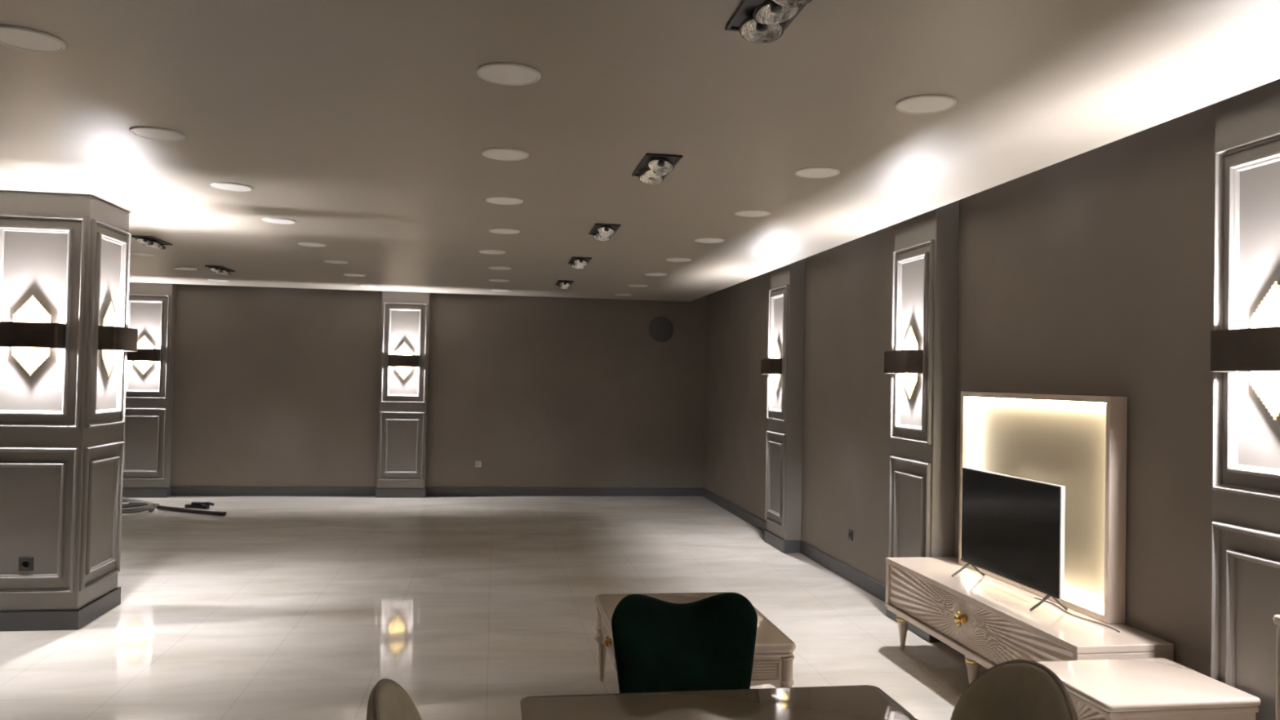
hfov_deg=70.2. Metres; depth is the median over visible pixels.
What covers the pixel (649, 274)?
diffuser
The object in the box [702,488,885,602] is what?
baseboard
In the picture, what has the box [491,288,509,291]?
recessed light
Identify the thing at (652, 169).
recessed light
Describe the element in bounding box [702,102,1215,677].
wall
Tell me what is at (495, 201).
diffuser
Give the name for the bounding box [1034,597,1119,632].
power cable
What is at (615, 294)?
recessed light
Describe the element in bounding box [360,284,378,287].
recessed light
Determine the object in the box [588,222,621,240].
recessed light
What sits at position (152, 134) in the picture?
diffuser
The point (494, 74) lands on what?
diffuser
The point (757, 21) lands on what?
recessed light
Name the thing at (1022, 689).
chair
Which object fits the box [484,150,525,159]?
diffuser
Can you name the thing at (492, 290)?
diffuser
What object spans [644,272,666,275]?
recessed light
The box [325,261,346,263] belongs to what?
diffuser
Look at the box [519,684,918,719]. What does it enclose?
dining table
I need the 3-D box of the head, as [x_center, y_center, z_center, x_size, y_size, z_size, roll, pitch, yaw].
[-5.040,1.664,10.433,0.324,0.086,0.080,1,-1,3]
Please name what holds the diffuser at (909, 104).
attached to the recessed light at (922, 104)
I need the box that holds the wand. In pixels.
[122,497,159,507]
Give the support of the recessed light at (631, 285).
in the ceiling
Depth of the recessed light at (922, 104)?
3.42 m
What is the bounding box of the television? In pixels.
[951,466,1067,611]
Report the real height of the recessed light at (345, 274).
0.008 m
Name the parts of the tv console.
leg, moulding, handle, leg, drawer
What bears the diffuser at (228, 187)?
attached to the recessed light at (227, 186)
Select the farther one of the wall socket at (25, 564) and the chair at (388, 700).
the wall socket at (25, 564)
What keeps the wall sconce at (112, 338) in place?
attached to the square column
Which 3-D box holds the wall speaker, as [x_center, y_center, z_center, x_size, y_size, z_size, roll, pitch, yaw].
[0.290,-0.415,12.476,0.344,0.344,0.026,1,-1,-9]
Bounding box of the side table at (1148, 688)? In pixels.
[1037,657,1261,719]
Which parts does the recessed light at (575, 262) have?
frame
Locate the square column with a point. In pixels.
(62, 444)
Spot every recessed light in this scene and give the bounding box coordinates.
[0,24,66,53]
[128,126,185,141]
[130,235,172,249]
[130,252,156,256]
[173,266,196,270]
[204,265,235,275]
[208,279,228,281]
[209,182,253,191]
[262,217,296,224]
[297,242,326,247]
[324,259,348,263]
[343,273,365,276]
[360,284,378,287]
[475,62,541,85]
[479,249,505,254]
[480,147,528,160]
[485,196,523,204]
[488,228,519,234]
[488,266,511,270]
[488,279,509,281]
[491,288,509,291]
[555,280,573,288]
[568,257,591,268]
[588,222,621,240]
[614,293,631,295]
[627,284,647,287]
[631,153,682,184]
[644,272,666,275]
[666,257,691,262]
[694,237,724,243]
[724,0,812,44]
[734,209,770,217]
[795,166,839,177]
[894,94,957,114]
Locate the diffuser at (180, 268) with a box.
[176,267,195,270]
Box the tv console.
[884,556,1173,684]
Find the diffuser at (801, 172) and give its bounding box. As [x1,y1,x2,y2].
[797,168,837,177]
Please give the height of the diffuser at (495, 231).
0.007 m
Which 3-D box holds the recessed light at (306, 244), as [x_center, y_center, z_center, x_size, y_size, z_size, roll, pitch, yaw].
[-2.724,-0.958,7.564,0.225,0.008,0.225,1,-1,-9]
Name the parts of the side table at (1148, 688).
drawer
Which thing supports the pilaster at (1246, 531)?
attached to the wall at (1091, 273)
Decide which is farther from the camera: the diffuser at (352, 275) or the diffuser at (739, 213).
the diffuser at (352, 275)
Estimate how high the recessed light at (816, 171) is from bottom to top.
0.008 m
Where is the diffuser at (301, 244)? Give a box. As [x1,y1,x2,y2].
[299,243,324,246]
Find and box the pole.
[156,505,226,515]
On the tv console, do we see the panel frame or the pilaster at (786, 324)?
the panel frame
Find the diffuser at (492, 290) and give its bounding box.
[492,289,507,291]
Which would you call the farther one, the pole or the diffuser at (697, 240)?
the pole
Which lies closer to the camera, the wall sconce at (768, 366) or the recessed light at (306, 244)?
the recessed light at (306, 244)
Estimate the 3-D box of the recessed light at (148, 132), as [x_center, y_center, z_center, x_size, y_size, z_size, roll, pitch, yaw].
[-2.172,-1.018,4.103,0.225,0.008,0.225,1,-1,-9]
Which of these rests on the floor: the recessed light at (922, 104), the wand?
the wand
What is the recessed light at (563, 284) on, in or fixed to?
in the ceiling
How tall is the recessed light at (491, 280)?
0.008 m
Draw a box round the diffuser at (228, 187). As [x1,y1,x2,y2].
[213,183,250,191]
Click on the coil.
(132, 507)
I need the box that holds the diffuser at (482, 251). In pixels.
[480,250,503,253]
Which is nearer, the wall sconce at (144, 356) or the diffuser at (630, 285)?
the diffuser at (630, 285)
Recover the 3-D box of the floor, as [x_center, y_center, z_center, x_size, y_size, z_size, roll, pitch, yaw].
[-2.686,1.691,3.482,10.270,0.150,17.180,1,-1,-9]
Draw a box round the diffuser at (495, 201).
[488,198,520,204]
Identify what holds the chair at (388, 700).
on the floor
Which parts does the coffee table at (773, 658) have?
corner post, leg, handle, panel, panel, corner post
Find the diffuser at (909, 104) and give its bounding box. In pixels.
[898,97,953,112]
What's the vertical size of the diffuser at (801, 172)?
0.007 m
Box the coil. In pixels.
[121,501,155,514]
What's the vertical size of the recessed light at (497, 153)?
0.008 m
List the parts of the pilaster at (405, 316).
moulding, moulding, moulding, moulding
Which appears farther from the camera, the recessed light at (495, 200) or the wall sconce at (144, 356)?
the wall sconce at (144, 356)
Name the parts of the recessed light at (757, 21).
frame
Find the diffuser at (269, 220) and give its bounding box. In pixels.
[263,218,293,223]
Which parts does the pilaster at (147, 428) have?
moulding, moulding, moulding, moulding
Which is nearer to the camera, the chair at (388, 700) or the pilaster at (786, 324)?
the chair at (388, 700)
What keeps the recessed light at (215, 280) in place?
in the ceiling
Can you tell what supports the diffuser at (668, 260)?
attached to the recessed light at (673, 260)
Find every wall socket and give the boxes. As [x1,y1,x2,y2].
[18,557,33,571]
[475,461,481,466]
[848,528,853,540]
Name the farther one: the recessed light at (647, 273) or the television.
the recessed light at (647, 273)
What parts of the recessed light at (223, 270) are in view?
frame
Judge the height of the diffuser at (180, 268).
0.007 m
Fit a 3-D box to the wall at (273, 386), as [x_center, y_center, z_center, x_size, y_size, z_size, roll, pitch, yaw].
[-3.990,0.269,11.897,9.870,2.980,0.200,1,-1,-9]
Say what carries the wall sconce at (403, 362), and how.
attached to the pilaster at (405, 316)
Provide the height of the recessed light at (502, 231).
0.008 m
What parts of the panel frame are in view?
post, rail, rail, post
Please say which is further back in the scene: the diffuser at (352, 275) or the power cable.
the diffuser at (352, 275)
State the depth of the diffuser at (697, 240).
6.89 m
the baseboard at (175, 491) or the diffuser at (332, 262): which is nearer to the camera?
the diffuser at (332, 262)
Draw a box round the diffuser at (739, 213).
[737,211,768,216]
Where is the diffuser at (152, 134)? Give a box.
[132,128,182,140]
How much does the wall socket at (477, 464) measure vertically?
0.082 m
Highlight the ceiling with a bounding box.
[0,0,1279,302]
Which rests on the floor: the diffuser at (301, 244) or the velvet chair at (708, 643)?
the velvet chair at (708, 643)
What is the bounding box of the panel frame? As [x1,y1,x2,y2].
[958,391,1127,623]
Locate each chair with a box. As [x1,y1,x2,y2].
[366,678,422,719]
[611,592,757,693]
[950,658,1078,719]
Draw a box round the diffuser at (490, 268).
[489,267,510,269]
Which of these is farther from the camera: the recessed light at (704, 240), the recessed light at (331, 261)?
the recessed light at (331, 261)
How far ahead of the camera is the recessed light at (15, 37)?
2.94 m
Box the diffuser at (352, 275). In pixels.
[346,274,363,276]
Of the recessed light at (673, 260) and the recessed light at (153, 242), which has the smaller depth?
the recessed light at (153, 242)
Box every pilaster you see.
[122,282,176,497]
[375,291,430,497]
[764,257,805,553]
[886,200,959,642]
[1210,79,1279,719]
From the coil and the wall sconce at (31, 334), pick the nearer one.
the wall sconce at (31, 334)
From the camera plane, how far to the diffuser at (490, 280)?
10.10 m
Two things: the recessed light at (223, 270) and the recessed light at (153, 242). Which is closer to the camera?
the recessed light at (153, 242)
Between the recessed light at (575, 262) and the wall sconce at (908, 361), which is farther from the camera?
the recessed light at (575, 262)
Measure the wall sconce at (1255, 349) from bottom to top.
0.486 m
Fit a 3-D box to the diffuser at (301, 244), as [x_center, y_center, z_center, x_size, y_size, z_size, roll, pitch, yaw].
[-2.724,-0.958,7.564,0.198,0.007,0.198,1,-1,-9]
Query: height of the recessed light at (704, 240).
0.008 m
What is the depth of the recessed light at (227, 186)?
5.24 m
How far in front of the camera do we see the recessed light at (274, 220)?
6.39 m
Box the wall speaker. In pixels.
[648,317,673,342]
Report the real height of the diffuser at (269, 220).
0.007 m
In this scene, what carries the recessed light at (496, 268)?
in the ceiling
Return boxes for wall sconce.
[0,295,65,375]
[97,301,137,376]
[126,335,159,374]
[388,342,418,379]
[760,341,782,391]
[884,325,922,399]
[1209,280,1279,419]
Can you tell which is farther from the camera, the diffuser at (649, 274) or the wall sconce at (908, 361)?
the diffuser at (649, 274)
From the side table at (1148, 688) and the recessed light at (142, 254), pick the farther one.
the recessed light at (142, 254)
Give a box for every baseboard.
[171,486,702,496]
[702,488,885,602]
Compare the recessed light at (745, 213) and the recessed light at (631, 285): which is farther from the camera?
the recessed light at (631, 285)
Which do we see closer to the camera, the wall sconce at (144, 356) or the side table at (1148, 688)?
the side table at (1148, 688)
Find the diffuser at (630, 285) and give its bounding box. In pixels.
[630,284,646,286]
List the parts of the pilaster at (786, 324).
moulding, moulding, moulding, moulding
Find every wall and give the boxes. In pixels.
[170,284,706,496]
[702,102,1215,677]
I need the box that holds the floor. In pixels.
[0,496,987,719]
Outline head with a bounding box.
[184,501,213,509]
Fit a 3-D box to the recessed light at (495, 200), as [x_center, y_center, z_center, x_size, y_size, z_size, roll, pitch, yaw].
[-0.818,-0.961,5.501,0.225,0.008,0.225,1,-1,-9]
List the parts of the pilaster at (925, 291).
moulding, moulding, moulding, moulding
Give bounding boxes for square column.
[0,191,131,631]
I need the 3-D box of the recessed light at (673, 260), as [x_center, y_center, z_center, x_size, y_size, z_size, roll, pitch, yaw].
[0.342,-0.884,8.052,0.225,0.008,0.225,1,-1,-9]
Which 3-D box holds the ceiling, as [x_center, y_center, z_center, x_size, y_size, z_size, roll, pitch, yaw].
[-2.749,-1.078,3.439,9.600,0.060,16.620,1,-1,-9]
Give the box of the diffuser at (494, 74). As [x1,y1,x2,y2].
[480,66,537,84]
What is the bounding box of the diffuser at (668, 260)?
[667,258,688,262]
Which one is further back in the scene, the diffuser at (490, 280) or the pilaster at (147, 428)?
the pilaster at (147, 428)
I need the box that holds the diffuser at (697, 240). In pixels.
[696,239,722,242]
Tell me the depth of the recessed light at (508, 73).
3.17 m
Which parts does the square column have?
moulding, moulding, moulding, moulding, moulding, moulding, moulding, moulding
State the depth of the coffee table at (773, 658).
4.17 m
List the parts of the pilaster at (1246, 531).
moulding, moulding, moulding, moulding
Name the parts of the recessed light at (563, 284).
frame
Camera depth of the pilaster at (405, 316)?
11.78 m
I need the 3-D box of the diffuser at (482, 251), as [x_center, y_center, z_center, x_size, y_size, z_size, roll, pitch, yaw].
[-1.265,-0.923,7.796,0.198,0.007,0.198,1,-1,-9]
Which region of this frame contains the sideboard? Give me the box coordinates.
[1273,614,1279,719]
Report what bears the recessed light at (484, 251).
in the ceiling
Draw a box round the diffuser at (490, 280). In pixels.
[489,280,507,281]
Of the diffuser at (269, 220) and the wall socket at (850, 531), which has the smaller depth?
the diffuser at (269, 220)
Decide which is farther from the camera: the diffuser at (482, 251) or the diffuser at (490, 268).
the diffuser at (490, 268)
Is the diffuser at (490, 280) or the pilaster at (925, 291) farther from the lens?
the diffuser at (490, 280)
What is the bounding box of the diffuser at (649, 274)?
[645,273,665,275]
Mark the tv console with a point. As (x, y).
(989, 620)
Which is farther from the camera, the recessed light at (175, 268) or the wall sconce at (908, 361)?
the recessed light at (175, 268)
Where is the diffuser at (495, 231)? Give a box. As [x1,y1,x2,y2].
[490,229,517,233]
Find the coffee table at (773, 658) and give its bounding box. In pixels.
[594,591,795,693]

